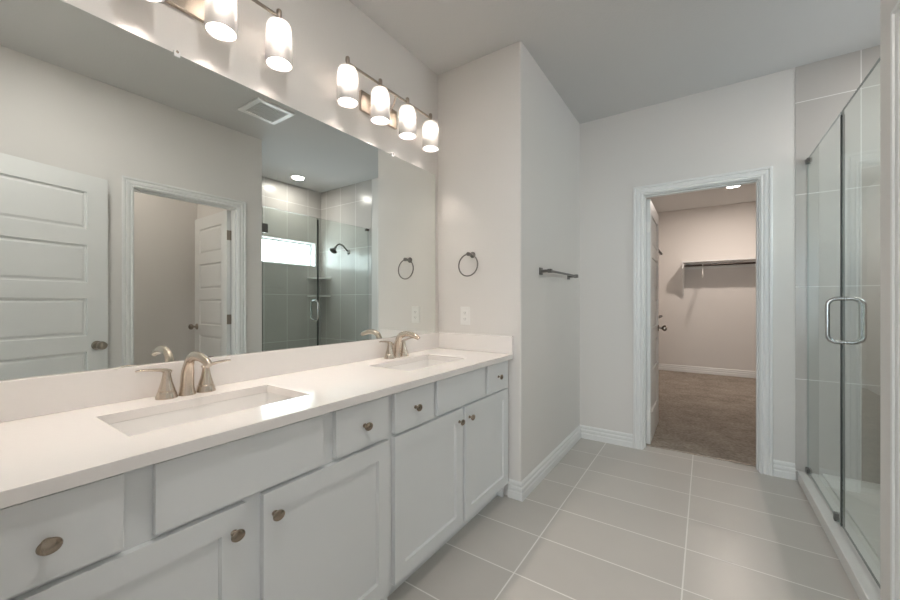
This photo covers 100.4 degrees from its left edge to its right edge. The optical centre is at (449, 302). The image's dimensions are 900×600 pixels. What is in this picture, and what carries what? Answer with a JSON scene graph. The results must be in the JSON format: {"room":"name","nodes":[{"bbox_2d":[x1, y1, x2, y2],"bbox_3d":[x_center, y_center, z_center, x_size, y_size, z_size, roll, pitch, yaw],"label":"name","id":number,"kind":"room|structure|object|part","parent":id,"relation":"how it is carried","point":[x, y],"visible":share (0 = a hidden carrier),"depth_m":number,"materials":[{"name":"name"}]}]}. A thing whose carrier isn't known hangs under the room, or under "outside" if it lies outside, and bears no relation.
{"room":"bathroom","nodes":[
{"label":"bathroom","id":0,"kind":"room"},
{"bbox_2d":[0,0,437,380],"bbox_3d":[-0.755,-0.192,1.703,0.120,2.740,2.205,0,0,34],"label":"wall","id":1,"kind":"structure","parent":0,"point":[324,32],"depth_m":1.77,"materials":[{"name":"paint"}]},
{"bbox_2d":[146,0,237,41],"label":"vanity light","id":2,"kind":"object","parent":1,"relation":"attached to","point":[218,18],"depth_m":1.32,"materials":[{"name":"white glass"}]},
{"bbox_3d":[-0.941,-1.050,1.155,0.102,0.171,0.102,0,0,34],"label":"lamp shade","id":3,"kind":"part","parent":2,"relation":"part of","materials":[{"name":"white glass"}]},
{"bbox_3d":[-0.817,-1.050,1.337,0.102,0.171,0.102,0,0,34],"label":"lamp shade","id":4,"kind":"part","parent":2,"relation":"part of","materials":[{"name":"white glass"}]},
{"bbox_2d":[0,0,434,379],"bbox_3d":[-0.678,-0.329,1.696,0.014,1.066,2.032,0,0,34],"label":"wall mirror","id":5,"kind":"object","parent":1,"relation":"attached to","point":[157,206],"visible":1,"depth_m":1.28,"materials":[{"name":"silver mirror"}]},
{"bbox_2d":[173,49,179,57],"bbox_3d":[-0.948,-0.863,1.301,0.013,0.021,0.018,0,0,34],"label":"mirror clip","id":6,"kind":"object","parent":5,"relation":"attached to","point":[176,52],"visible":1,"depth_m":1.30,"materials":[{"name":"white plastic"}]},
{"bbox_2d":[252,0,292,71],"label":"vanity light","id":7,"kind":"object","parent":1,"relation":"attached to","point":[278,37],"depth_m":1.48,"materials":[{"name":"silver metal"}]},
{"bbox_2d":[276,8,281,17],"bbox_3d":[-0.693,-1.145,1.519,0.036,0.082,0.036,0,0,34],"label":"socket","id":8,"kind":"object","parent":7,"relation":"attached to","point":[278,11],"depth_m":1.51,"materials":[{"name":"silver metal"}]},
{"bbox_3d":[-0.693,-1.050,1.519,0.102,0.171,0.102,0,0,34],"label":"lamp shade","id":9,"kind":"part","parent":7,"relation":"part of","materials":[{"name":"white glass"}]},
{"bbox_2d":[337,56,438,151],"bbox_3d":[-0.326,-1.075,2.095,0.146,0.222,0.762,0,0,34],"label":"vanity light","id":10,"kind":"object","parent":1,"relation":"attached to","point":[376,105],"visible":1,"depth_m":1.99,"materials":[{"name":"white glass"}]},
{"bbox_2d":[345,56,349,63],"bbox_3d":[-0.494,-1.145,1.810,0.036,0.082,0.036,0,0,34],"label":"socket","id":11,"kind":"object","parent":10,"relation":"attached to","point":[347,59],"depth_m":1.80,"materials":[{"name":"silver metal"}]},
{"bbox_3d":[-0.494,-1.050,1.810,0.102,0.171,0.102,0,0,34],"label":"lamp shade","id":12,"kind":"part","parent":10,"relation":"part of","materials":[{"name":"white glass"}]},
{"bbox_3d":[-0.370,-1.050,1.992,0.102,0.171,0.102,0,0,34],"label":"lamp shade","id":13,"kind":"part","parent":10,"relation":"part of","materials":[{"name":"white glass"}]},
{"bbox_3d":[-0.332,-1.113,2.117,0.078,0.092,0.011,0,0,34],"label":"arm","id":14,"kind":"part","parent":10,"relation":"part of","materials":[{"name":"silver metal"}]},
{"bbox_3d":[-0.247,-1.050,2.174,0.102,0.171,0.102,0,0,34],"label":"lamp shade","id":15,"kind":"part","parent":10,"relation":"part of","materials":[{"name":"white glass"}]},
{"bbox_3d":[-0.123,-1.050,2.356,0.102,0.171,0.102,0,0,34],"label":"lamp shade","id":16,"kind":"part","parent":10,"relation":"part of","materials":[{"name":"white glass"}]},
{"bbox_2d":[0,332,438,422],"bbox_3d":[-0.662,0.258,1.713,0.020,0.106,2.083,0,0,34],"label":"backsplash","id":17,"kind":"structure","parent":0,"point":[22,398],"depth_m":1.22,"materials":[{"name":"white stone"}]},
{"bbox_2d":[438,41,579,495],"bbox_3d":[0.510,-0.192,3.014,0.734,2.800,1.385,0,0,34],"label":"wall partition","id":18,"kind":"structure","parent":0,"point":[509,150],"depth_m":2.45,"materials":[{"name":"paint"}]},
{"bbox_2d":[461,307,469,324],"bbox_3d":[0.099,0.088,2.450,0.072,0.118,0.007,0,0,34],"label":"wall outlet","id":19,"kind":"object","parent":18,"relation":"attached to","point":[465,311],"visible":1,"depth_m":2.45,"materials":[{"name":"white plastic"}]},
{"bbox_2d":[458,252,477,276],"bbox_3d":[0.126,-0.245,2.399,0.148,0.164,0.063,0,0,34],"label":"towel ring","id":20,"kind":"object","parent":18,"relation":"attached to","point":[472,254],"visible":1,"depth_m":2.38,"materials":[{"name":"silver metal"}]},
{"bbox_2d":[539,267,577,279],"bbox_3d":[0.807,-0.207,2.729,0.078,0.048,0.658,0,0,34],"label":"towel bar","id":21,"kind":"object","parent":18,"relation":"attached to","point":[541,271],"visible":1,"depth_m":2.55,"materials":[{"name":"silver metal"}]},
{"bbox_2d":[349,0,879,212],"bbox_3d":[2.153,-1.612,3.040,3.420,0.100,7.690,0,0,34],"label":"ceiling","id":22,"kind":"structure","parent":0,"point":[603,58],"depth_m":2.23,"materials":[{"name":"grey paint"}]},
{"bbox_2d":[388,370,859,599],"bbox_3d":[2.023,1.200,3.054,2.950,0.056,7.575,0,0,34],"label":"floor","id":23,"kind":"structure","parent":0,"point":[609,521],"depth_m":1.94,"materials":[{"name":"tile"}]},
{"bbox_2d":[0,396,389,599],"bbox_3d":[-0.722,0.760,1.123,0.564,0.836,1.038,0,0,34],"label":"vanity cabinet","id":24,"kind":"object","parent":23,"relation":"on","point":[300,510],"visible":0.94,"depth_m":0.93,"materials":[{"name":"white paint"}]},
{"bbox_3d":[-0.710,0.429,0.663,0.027,0.029,0.034,0,0,34],"label":"knob","id":25,"kind":"part","parent":24,"relation":"part of","materials":[{"name":"silver metal"}]},
{"bbox_3d":[-0.737,0.424,0.665,0.018,0.154,0.242,0,0,34],"label":"drawer","id":26,"kind":"part","parent":24,"relation":"part of","materials":[{"name":"white paint"}]},
{"bbox_3d":[-0.668,0.796,0.766,0.018,0.564,0.485,0,0,34],"label":"cabinet door","id":27,"kind":"part","parent":24,"relation":"part of","materials":[{"name":"white paint"}]},
{"bbox_3d":[-0.529,0.576,0.929,0.027,0.029,0.034,0,0,34],"label":"knob","id":28,"kind":"part","parent":24,"relation":"part of","materials":[{"name":"silver metal"}]},
{"bbox_2d":[0,332,512,508],"bbox_3d":[-0.437,0.273,1.560,0.565,0.136,2.083,0,0,34],"label":"countertop","id":29,"kind":"structure","parent":24,"relation":"on","point":[56,434],"depth_m":1.10,"materials":[{"name":"white stone"}]},
{"bbox_2d":[135,351,230,399],"bbox_3d":[-0.882,0.235,1.247,0.220,0.151,0.223,0,0,-16],"label":"faucet","id":30,"kind":"object","parent":29,"relation":"on","point":[166,390],"visible":1,"depth_m":1.24,"materials":[{"name":"silver metal"}]},
{"bbox_3d":[-0.941,0.220,1.191,0.022,0.024,0.095,0,0,34],"label":"lever","id":31,"kind":"part","parent":30,"relation":"part of","materials":[{"name":"silver metal"}]},
{"bbox_3d":[-0.922,0.265,1.219,0.060,0.092,0.060,0,0,34],"label":"handle","id":32,"kind":"part","parent":30,"relation":"part of","materials":[{"name":"silver metal"}]},
{"bbox_3d":[-0.830,0.235,1.226,0.195,0.151,0.051,0,0,34],"label":"spout","id":33,"kind":"part","parent":30,"relation":"part of","materials":[{"name":"silver metal"}]},
{"bbox_3d":[-0.856,0.265,1.315,0.060,0.092,0.060,0,0,34],"label":"handle","id":34,"kind":"part","parent":30,"relation":"part of","materials":[{"name":"silver metal"}]},
{"bbox_3d":[-0.837,0.220,1.342,0.022,0.024,0.095,0,0,34],"label":"lever","id":35,"kind":"part","parent":30,"relation":"part of","materials":[{"name":"silver metal"}]},
{"bbox_2d":[109,392,292,436],"bbox_3d":[-0.719,0.411,1.145,0.304,0.139,0.518,0,0,34],"label":"sink","id":36,"kind":"object","parent":29,"relation":"in","point":[133,427],"visible":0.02,"depth_m":1.22,"materials":[{"name":"white ceramic"}]},
{"bbox_2d":[379,331,419,358],"bbox_3d":[-0.296,0.235,2.108,0.220,0.151,0.223,0,0,-16],"label":"faucet","id":37,"kind":"object","parent":29,"relation":"on","point":[399,350],"visible":1,"depth_m":2.10,"materials":[{"name":"silver metal"}]},
{"bbox_3d":[-0.335,0.265,2.080,0.060,0.092,0.060,0,0,34],"label":"handle","id":38,"kind":"part","parent":37,"relation":"part of","materials":[{"name":"silver metal"}]},
{"bbox_3d":[-0.270,0.265,2.176,0.060,0.092,0.060,0,0,34],"label":"handle","id":39,"kind":"part","parent":37,"relation":"part of","materials":[{"name":"silver metal"}]},
{"bbox_3d":[-0.243,0.235,2.087,0.195,0.151,0.051,0,0,34],"label":"spout","id":40,"kind":"part","parent":37,"relation":"part of","materials":[{"name":"silver metal"}]},
{"bbox_2d":[387,359,450,370],"bbox_3d":[-0.156,0.411,1.971,0.304,0.139,0.518,0,0,34],"label":"sink","id":41,"kind":"object","parent":29,"relation":"in","point":[416,365],"visible":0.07,"depth_m":2.17,"materials":[{"name":"white ceramic"}]},
{"bbox_3d":[-0.469,0.576,1.018,0.027,0.029,0.034,0,0,34],"label":"knob","id":42,"kind":"part","parent":24,"relation":"part of","materials":[{"name":"silver metal"}]},
{"bbox_3d":[-0.369,0.796,1.205,0.018,0.564,0.484,0,0,34],"label":"cabinet door","id":43,"kind":"part","parent":24,"relation":"part of","materials":[{"name":"white paint"}]},
{"bbox_3d":[-0.304,0.424,1.300,0.018,0.154,0.239,0,0,34],"label":"drawer","id":44,"kind":"part","parent":24,"relation":"part of","materials":[{"name":"white paint"}]},
{"bbox_3d":[-0.284,0.426,1.289,0.027,0.029,0.034,0,0,34],"label":"knob","id":45,"kind":"part","parent":24,"relation":"part of","materials":[{"name":"silver metal"}]},
{"bbox_2d":[384,360,507,599],"bbox_3d":[-0.141,0.760,1.976,0.564,0.836,1.024,0,0,34],"label":"vanity cabinet","id":46,"kind":"object","parent":23,"relation":"on","point":[448,437],"visible":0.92,"depth_m":1.69,"materials":[{"name":"white paint"}]},
{"bbox_3d":[-0.147,0.424,1.531,0.018,0.154,0.247,0,0,34],"label":"drawer","id":47,"kind":"part","parent":46,"relation":"part of","materials":[{"name":"white paint"}]},
{"bbox_3d":[-0.129,0.425,1.516,0.027,0.029,0.034,0,0,34],"label":"knob","id":48,"kind":"part","parent":46,"relation":"part of","materials":[{"name":"silver metal"}]},
{"bbox_3d":[-0.080,0.796,1.628,0.018,0.564,0.482,0,0,34],"label":"cabinet door","id":49,"kind":"part","parent":46,"relation":"part of","materials":[{"name":"white paint"}]},
{"bbox_3d":[0.205,0.796,2.046,0.018,0.564,0.483,0,0,34],"label":"cabinet door","id":50,"kind":"part","parent":46,"relation":"part of","materials":[{"name":"white paint"}]},
{"bbox_3d":[0.269,0.424,2.140,0.018,0.154,0.252,0,0,34],"label":"drawer","id":51,"kind":"part","parent":46,"relation":"part of","materials":[{"name":"white paint"}]},
{"bbox_2d":[508,425,632,501],"bbox_3d":[0.918,1.125,2.654,0.425,0.107,1.312,0,0,38],"label":"baseboard","id":52,"kind":"structure","parent":23,"relation":"on","point":[517,490],"depth_m":2.81,"materials":[{"name":"white paint"}]},
{"bbox_2d":[797,471,879,599],"bbox_3d":[1.955,1.145,1.868,0.118,0.066,1.408,0,0,34],"label":"shower curb","id":53,"kind":"object","parent":23,"relation":"on","point":[861,579],"visible":0.96,"depth_m":1.76,"materials":[{"name":"white stone"}]},
{"bbox_2d":[805,112,841,526],"bbox_3d":[2.137,0.087,2.148,0.026,2.051,0.744,0,0,34],"label":"fixed glass panel","id":54,"kind":"object","parent":53,"relation":"on","point":[836,515],"visible":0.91,"depth_m":2.45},
{"bbox_2d":[646,444,755,466],"bbox_3d":[1.905,1.174,2.885,0.716,0.008,0.014,0,0,34],"label":"threshold","id":55,"kind":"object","parent":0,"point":[646,444],"depth_m":2.86,"materials":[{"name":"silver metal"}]},
{"bbox_2d":[658,201,755,370],"bbox_3d":[4.520,-0.192,6.008,2.390,2.740,0.120,0,0,34],"label":"wall","id":56,"kind":"structure","parent":0,"point":[713,324],"depth_m":6.13,"materials":[{"name":"paint"}]},
{"bbox_2d":[682,258,755,294],"bbox_3d":[4.562,-0.392,5.706,1.739,0.539,0.330,0,0,34],"label":"closet shelf","id":57,"kind":"object","parent":56,"relation":"attached to","point":[739,259],"visible":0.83,"depth_m":5.98,"materials":[{"name":"white paint"}]},
{"bbox_3d":[3.852,-0.382,6.191,0.019,0.520,0.330,0,0,34],"label":"panel","id":58,"kind":"part","parent":57,"relation":"part of","materials":[{"name":"white paint"}]},
{"bbox_2d":[683,262,755,267],"bbox_3d":[4.500,-0.590,5.598,1.718,0.052,0.052,0,0,34],"label":"closet rod","id":59,"kind":"object","parent":57,"relation":"attached to","point":[736,263],"visible":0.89,"depth_m":5.81,"materials":[{"name":"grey metal"}]},
{"bbox_2d":[659,363,755,377],"bbox_3d":[3.366,1.119,4.314,2.150,0.107,3.980,0,0,34],"label":"baseboard","id":60,"kind":"structure","parent":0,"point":[681,368],"depth_m":6.12,"materials":[{"name":"white paint"}]},
{"bbox_2d":[580,45,879,483],"bbox_3d":[2.208,-0.192,2.621,2.556,2.800,0.121,0,0,34],"label":"wall","id":61,"kind":"structure","parent":0,"point":[748,124],"depth_m":2.51,"materials":[{"name":"paint"}]},
{"bbox_2d":[646,199,666,443],"bbox_3d":[1.835,0.159,3.392,0.189,2.023,0.728,0,0,34],"label":"closet door","id":62,"kind":"structure","parent":61,"relation":"in","point":[652,217],"depth_m":3.22,"materials":[{"name":"white paint"}]},
{"bbox_3d":[2.045,0.248,3.604,0.077,0.062,0.062,0,0,34],"label":"door knob","id":63,"kind":"part","parent":62,"relation":"part of","materials":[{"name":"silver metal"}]},
{"bbox_2d":[633,166,772,475],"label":"door frame","id":64,"kind":"structure","parent":61,"relation":"in","point":[765,174],"depth_m":2.59,"materials":[{"name":"white paint"}]},
{"bbox_2d":[773,459,795,479],"bbox_3d":[2.245,1.125,2.516,0.112,0.107,0.016,0,0,34],"label":"baseboard","id":65,"kind":"structure","parent":61,"relation":"attached to","point":[782,469],"depth_m":2.51,"materials":[{"name":"white paint"}]},
{"bbox_2d":[823,474,879,559],"bbox_3d":[2.377,1.141,1.580,0.903,0.075,1.408,0,0,34],"label":"shower pan","id":66,"kind":"object","parent":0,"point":[862,498],"visible":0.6,"depth_m":2.12,"materials":[{"name":"white plastic"}]},
{"bbox_2d":[880,0,897,599],"bbox_3d":[1.009,-0.192,0.474,0.120,2.800,1.960,0,0,34],"label":"wall","id":67,"kind":"structure","parent":0,"point":[886,6],"depth_m":1.28,"materials":[{"name":"paint"}]},
{"bbox_2d":[825,58,879,587],"bbox_3d":[1.740,0.079,1.566,0.143,2.033,0.665,0,0,34],"label":"glass shower door","id":68,"kind":"structure","parent":67,"relation":"attached to","point":[841,298],"depth_m":1.83,"materials":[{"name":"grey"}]},
{"bbox_3d":[1.899,0.087,1.799,0.143,0.230,0.019,0,0,34],"label":"pull handle","id":69,"kind":"part","parent":68,"relation":"part of","materials":[{"name":"silver metal"}]},
{"bbox_3d":[1.744,0.079,1.572,0.009,2.033,0.622,0,0,34],"label":"glass pane","id":70,"kind":"part","parent":68,"relation":"part of","materials":[{"name":"grey"}]},
{"bbox_2d":[890,0,899,599],"bbox_3d":[1.166,0.124,0.827,0.019,2.107,0.892,0,0,34],"label":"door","id":71,"kind":"structure","parent":67,"relation":"in","point":[895,13],"depth_m":1.18,"materials":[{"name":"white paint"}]}
]}

